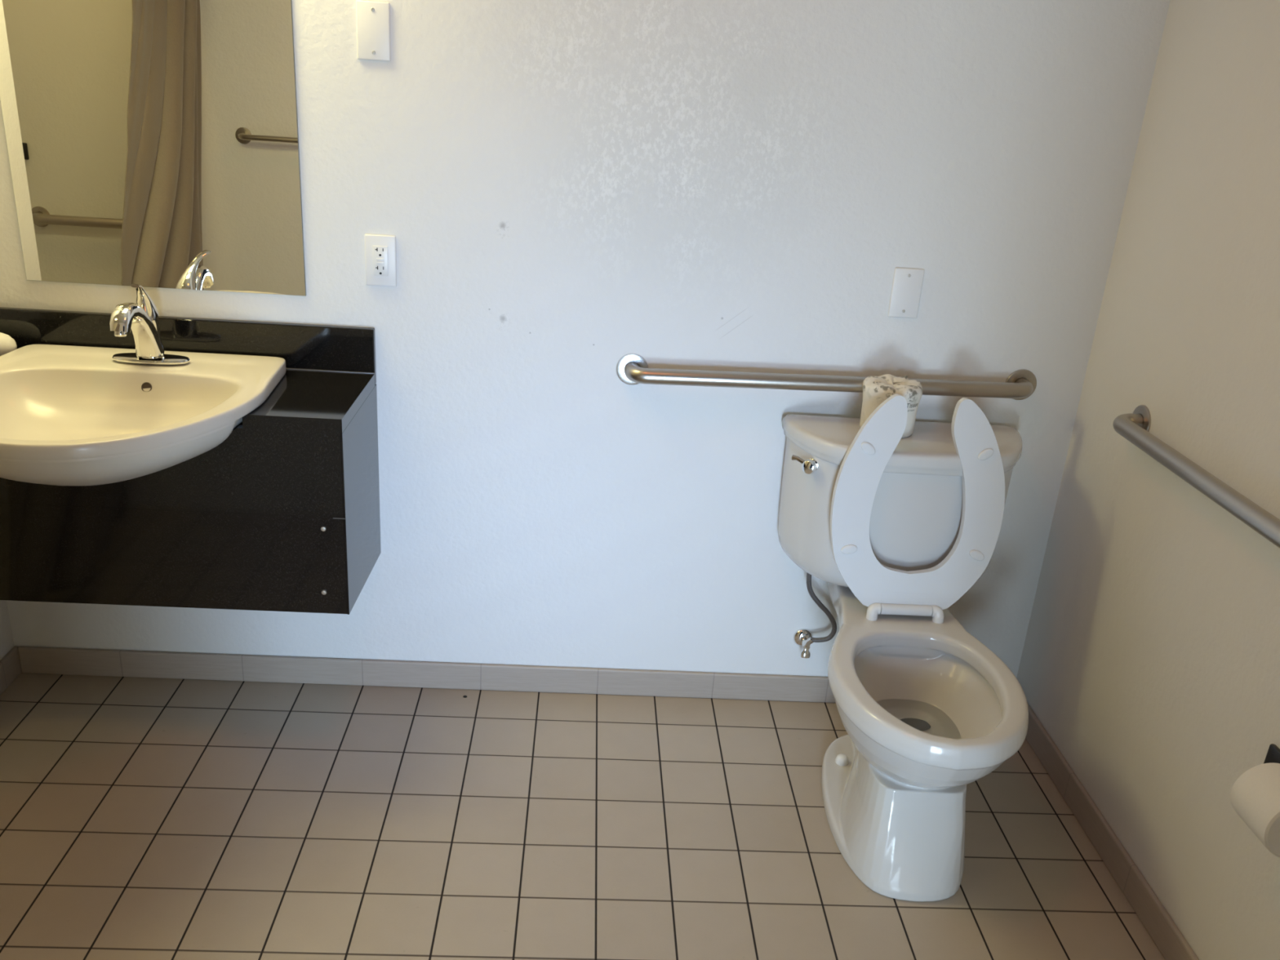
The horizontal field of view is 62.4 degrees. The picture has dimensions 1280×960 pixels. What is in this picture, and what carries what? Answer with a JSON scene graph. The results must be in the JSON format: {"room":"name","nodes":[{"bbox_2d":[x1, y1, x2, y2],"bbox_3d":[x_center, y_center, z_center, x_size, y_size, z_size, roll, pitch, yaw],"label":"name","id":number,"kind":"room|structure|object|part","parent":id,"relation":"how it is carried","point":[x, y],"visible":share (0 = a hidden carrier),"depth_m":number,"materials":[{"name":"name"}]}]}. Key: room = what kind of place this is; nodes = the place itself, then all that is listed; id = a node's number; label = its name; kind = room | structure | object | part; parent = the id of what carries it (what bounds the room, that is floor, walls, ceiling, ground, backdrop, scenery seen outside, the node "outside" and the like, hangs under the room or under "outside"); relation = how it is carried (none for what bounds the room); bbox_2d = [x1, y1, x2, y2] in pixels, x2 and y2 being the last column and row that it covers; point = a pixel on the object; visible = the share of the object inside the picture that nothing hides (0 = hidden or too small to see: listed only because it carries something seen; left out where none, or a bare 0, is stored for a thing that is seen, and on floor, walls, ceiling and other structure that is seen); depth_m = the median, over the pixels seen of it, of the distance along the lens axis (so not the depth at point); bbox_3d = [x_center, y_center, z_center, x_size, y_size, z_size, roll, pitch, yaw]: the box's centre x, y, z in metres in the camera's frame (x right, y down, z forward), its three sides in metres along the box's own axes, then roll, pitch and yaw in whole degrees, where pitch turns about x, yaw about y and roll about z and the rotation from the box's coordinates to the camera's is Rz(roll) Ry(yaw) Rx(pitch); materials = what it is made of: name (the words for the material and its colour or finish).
{"room":"accessible bathroom","nodes":[
{"label":"accessible bathroom","id":0,"kind":"room"},
{"bbox_2d":[0,600,14,660],"bbox_3d":[-1.573,-0.566,2.109,0.100,2.440,0.402,3,21,-3],"label":"wall","id":1,"kind":"structure","parent":0,"point":[6,642],"depth_m":2.67,"materials":[{"name":"white paint"}]},
{"bbox_2d":[0,645,22,694],"bbox_3d":[-1.595,0.534,2.543,0.012,0.077,0.401,3,21,-3],"label":"baseboard","id":2,"kind":"structure","parent":1,"relation":"attached to","point":[10,664],"depth_m":2.68,"materials":[{"name":"tile"}]},
{"bbox_2d":[0,672,1164,959],"bbox_3d":[-0.717,1.169,1.271,3.780,0.060,3.530,3,21,-3],"label":"floor","id":3,"kind":"structure","parent":0,"point":[141,818],"depth_m":2.27,"materials":[{"name":"tile"}]},
{"bbox_2d":[777,394,1028,902],"bbox_3d":[0.619,0.316,2.313,0.573,0.941,0.795,3,21,-3],"label":"toilet","id":4,"kind":"object","parent":3,"relation":"on","point":[899,530],"visible":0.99,"depth_m":2.35,"materials":[{"name":"white ceramic"}]},
{"bbox_3d":[0.371,-0.042,2.424,0.049,0.020,0.013,17,25,31],"label":"lever arm","id":5,"kind":"part","parent":4,"relation":"part of","materials":[{"name":"silver metal"}]},
{"bbox_3d":[0.388,-0.032,2.412,0.035,0.035,0.036,18,26,32],"label":"flush lever","id":6,"kind":"part","parent":4,"relation":"part of","materials":[{"name":"silver metal"}]},
{"bbox_3d":[0.531,0.299,2.408,0.030,0.039,0.032,3,21,-3],"label":"hinge post","id":7,"kind":"part","parent":4,"relation":"part of","materials":[{"name":"white plastic"}]},
{"bbox_2d":[859,373,922,438],"bbox_3d":[0.578,-0.174,2.443,0.136,0.126,0.136,3,21,-3],"label":"toilet roll","id":8,"kind":"object","parent":4,"relation":"on","point":[876,389],"visible":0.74,"depth_m":2.41,"materials":[{"name":"white paper"}]},
{"bbox_3d":[0.618,0.087,2.515,0.546,0.321,0.230,3,21,-3],"label":"tank","id":9,"kind":"part","parent":4,"relation":"part of","materials":[{"name":"white ceramic"}]},
{"bbox_3d":[0.630,-0.078,2.446,0.573,0.048,0.258,3,21,-3],"label":"tank lid","id":10,"kind":"part","parent":4,"relation":"part of","materials":[{"name":"white ceramic"}]},
{"bbox_3d":[0.620,0.057,2.359,0.385,0.494,0.019,3,15,-3],"label":"seat","id":11,"kind":"part","parent":4,"relation":"part of","materials":[{"name":"white plastic"}]},
{"bbox_3d":[0.584,0.555,2.398,0.397,0.430,0.780,4,21,-1],"label":"bowl","id":12,"kind":"part","parent":4,"relation":"part of","materials":[{"name":"white ceramic"}]},
{"bbox_3d":[0.679,0.306,2.416,0.030,0.039,0.032,3,21,-3],"label":"hinge post","id":13,"kind":"part","parent":4,"relation":"part of","materials":[{"name":"white plastic"}]},
{"bbox_2d":[0,0,1170,677],"bbox_3d":[-0.221,-0.592,2.420,2.830,2.440,0.100,3,21,-3],"label":"wall","id":14,"kind":"structure","parent":0,"point":[566,190],"depth_m":2.42,"materials":[{"name":"white paint"}]},
{"bbox_2d":[0,0,306,296],"bbox_3d":[-1.039,-0.856,2.227,0.617,0.908,0.006,3,21,-3],"label":"mirror","id":15,"kind":"object","parent":14,"relation":"attached to","point":[150,143],"visible":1,"depth_m":2.27,"materials":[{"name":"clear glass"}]},
{"bbox_2d":[0,306,376,385],"bbox_3d":[-1.083,-0.309,2.434,0.936,0.135,0.020,3,21,-3],"label":"backsplash","id":16,"kind":"structure","parent":14,"relation":"attached to","point":[302,346],"depth_m":2.42,"materials":[{"name":"black stone"}]},
{"bbox_2d":[0,306,381,614],"bbox_3d":[-1.092,-0.041,2.355,0.936,0.576,0.362,3,21,-3],"label":"vanity","id":17,"kind":"object","parent":14,"relation":"attached to","point":[282,514],"visible":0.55,"depth_m":2.25,"materials":[{"name":"black stone"}]},
{"bbox_3d":[-1.098,0.161,2.255,0.932,0.229,0.020,3,21,-3],"label":"access panel","id":18,"kind":"part","parent":17,"relation":"part of","materials":[{"name":"black stone"}]},
{"bbox_2d":[241,369,374,433],"bbox_3d":[-1.080,-0.194,2.287,0.936,0.030,0.339,3,21,-3],"label":"countertop","id":19,"kind":"structure","parent":17,"relation":"on","point":[306,401],"depth_m":2.24,"materials":[{"name":"black stone"}]},
{"bbox_2d":[0,332,17,355],"bbox_3d":[-1.467,-0.300,2.354,0.148,0.065,0.065,3,21,-3],"label":"cloth","id":20,"kind":"object","parent":19,"relation":"on","point":[7,344],"visible":0.81,"depth_m":2.34,"materials":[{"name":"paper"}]},
{"bbox_2d":[0,344,285,485],"bbox_3d":[-1.089,-0.106,2.147,0.610,0.162,0.635,3,21,-3],"label":"sink","id":21,"kind":"object","parent":19,"relation":"in","point":[70,415],"visible":0.94,"depth_m":2.23,"materials":[{"name":"white ceramic"}]},
{"bbox_2d":[109,284,190,364],"bbox_3d":[-1.068,-0.329,2.240,0.164,0.188,0.182,3,21,-3],"label":"faucet","id":22,"kind":"object","parent":21,"relation":"on","point":[141,317],"visible":1,"depth_m":2.27,"materials":[{"name":"silver metal"}]},
{"bbox_3d":[-1.069,-0.311,2.244,0.062,0.144,0.177,3,21,-3],"label":"spout","id":23,"kind":"part","parent":22,"relation":"part of","materials":[{"name":"silver metal"}]},
{"bbox_3d":[-1.063,-0.381,2.243,0.049,0.094,0.122,1,22,-7],"label":"handle","id":24,"kind":"part","parent":22,"relation":"part of","materials":[{"name":"silver metal"}]},
{"bbox_3d":[-1.076,-0.268,2.328,0.164,0.009,0.062,3,21,-3],"label":"deck plate","id":25,"kind":"part","parent":22,"relation":"part of","materials":[{"name":"silver metal"}]},
{"bbox_3d":[-0.631,0.044,2.408,0.004,0.440,0.358,3,21,-3],"label":"panel","id":26,"kind":"part","parent":17,"relation":"part of","materials":[{"name":"grey laminate"}]},
{"bbox_2d":[355,0,391,62],"bbox_3d":[-0.558,-0.939,2.212,0.070,0.115,0.008,3,21,-3],"label":"blank wall plate","id":27,"kind":"object","parent":14,"relation":"attached to","point":[372,17],"visible":1,"depth_m":2.21,"materials":[{"name":"plastic"}]},
{"bbox_2d":[364,234,396,286],"bbox_3d":[-0.585,-0.494,2.386,0.070,0.115,0.010,3,21,-3],"label":"electrical outlet","id":28,"kind":"object","parent":14,"relation":"attached to","point":[380,255],"visible":1,"depth_m":2.38,"materials":[{"name":"plastic"}]},
{"bbox_2d":[372,245,388,275],"bbox_3d":[-0.585,-0.493,2.384,0.034,0.067,0.003,3,21,-3],"label":"receptacle","id":29,"kind":"object","parent":28,"relation":"attached to","point":[380,253],"depth_m":2.38,"materials":[{"name":"white plastic"}]},
{"bbox_2d":[17,646,835,702],"bbox_3d":[-0.297,0.525,2.799,2.606,0.077,0.011,3,21,-3],"label":"baseboard","id":30,"kind":"structure","parent":14,"relation":"attached to","point":[33,660],"depth_m":2.78,"materials":[{"name":"tile"}]},
{"bbox_2d":[793,572,836,657],"bbox_3d":[0.456,0.315,2.701,0.104,0.317,0.092,3,21,-3],"label":"supply valve","id":31,"kind":"object","parent":14,"relation":"attached to","point":[803,637],"visible":0.85,"depth_m":2.73,"materials":[{"name":"silver metal"}]},
{"bbox_3d":[0.430,0.450,2.749,0.025,0.025,0.015,3,5,-3],"label":"knob","id":32,"kind":"part","parent":31,"relation":"part of","materials":[{"name":"silver metal"}]},
{"bbox_2d":[616,353,1036,399],"bbox_3d":[0.452,-0.233,2.495,1.016,0.091,0.074,3,21,-3],"label":"grab bar","id":33,"kind":"object","parent":14,"relation":"attached to","point":[1022,388],"visible":1,"depth_m":2.46,"materials":[{"name":"metal"}]},
{"bbox_2d":[888,267,924,318],"bbox_3d":[0.618,-0.434,2.457,0.070,0.115,0.008,3,21,-3],"label":"blank wall plate","id":34,"kind":"object","parent":14,"relation":"attached to","point":[907,285],"visible":1,"depth_m":2.45,"materials":[{"name":"plastic"}]},
{"bbox_2d":[1016,0,1279,959],"bbox_3d":[1.176,-0.154,1.554,0.100,2.440,1.932,3,21,-3],"label":"wall","id":35,"kind":"structure","parent":0,"point":[1150,659],"depth_m":2.11,"materials":[{"name":"white paint"}]},
{"bbox_2d":[1025,703,1199,959],"bbox_3d":[1.040,0.919,2.037,0.012,0.077,1.812,3,21,-3],"label":"baseboard","id":36,"kind":"structure","parent":35,"relation":"attached to","point":[1166,935],"depth_m":2.30,"materials":[{"name":"tile"}]},
{"bbox_2d":[1112,404,1279,548],"bbox_3d":[1.065,0.073,1.776,0.074,0.079,1.164,3,21,-3],"label":"grab bar","id":37,"kind":"object","parent":35,"relation":"attached to","point":[1135,427],"visible":1,"depth_m":1.96,"materials":[{"name":"metal"}]},
{"bbox_2d":[1230,762,1279,857],"bbox_3d":[1.022,0.526,1.684,0.112,0.112,0.102,3,21,-3],"label":"toilet roll","id":38,"kind":"object","parent":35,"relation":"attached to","point":[1255,796],"visible":1,"depth_m":1.67,"materials":[{"name":"paper"}]},
{"bbox_2d":[1263,743,1279,763],"bbox_3d":[1.047,0.520,1.720,0.073,0.078,0.205,3,21,-3],"label":"toilet roll holder","id":39,"kind":"object","parent":35,"relation":"attached to","point":[1273,755],"visible":0.08,"depth_m":1.79,"materials":[{"name":"plastic"}]}
]}

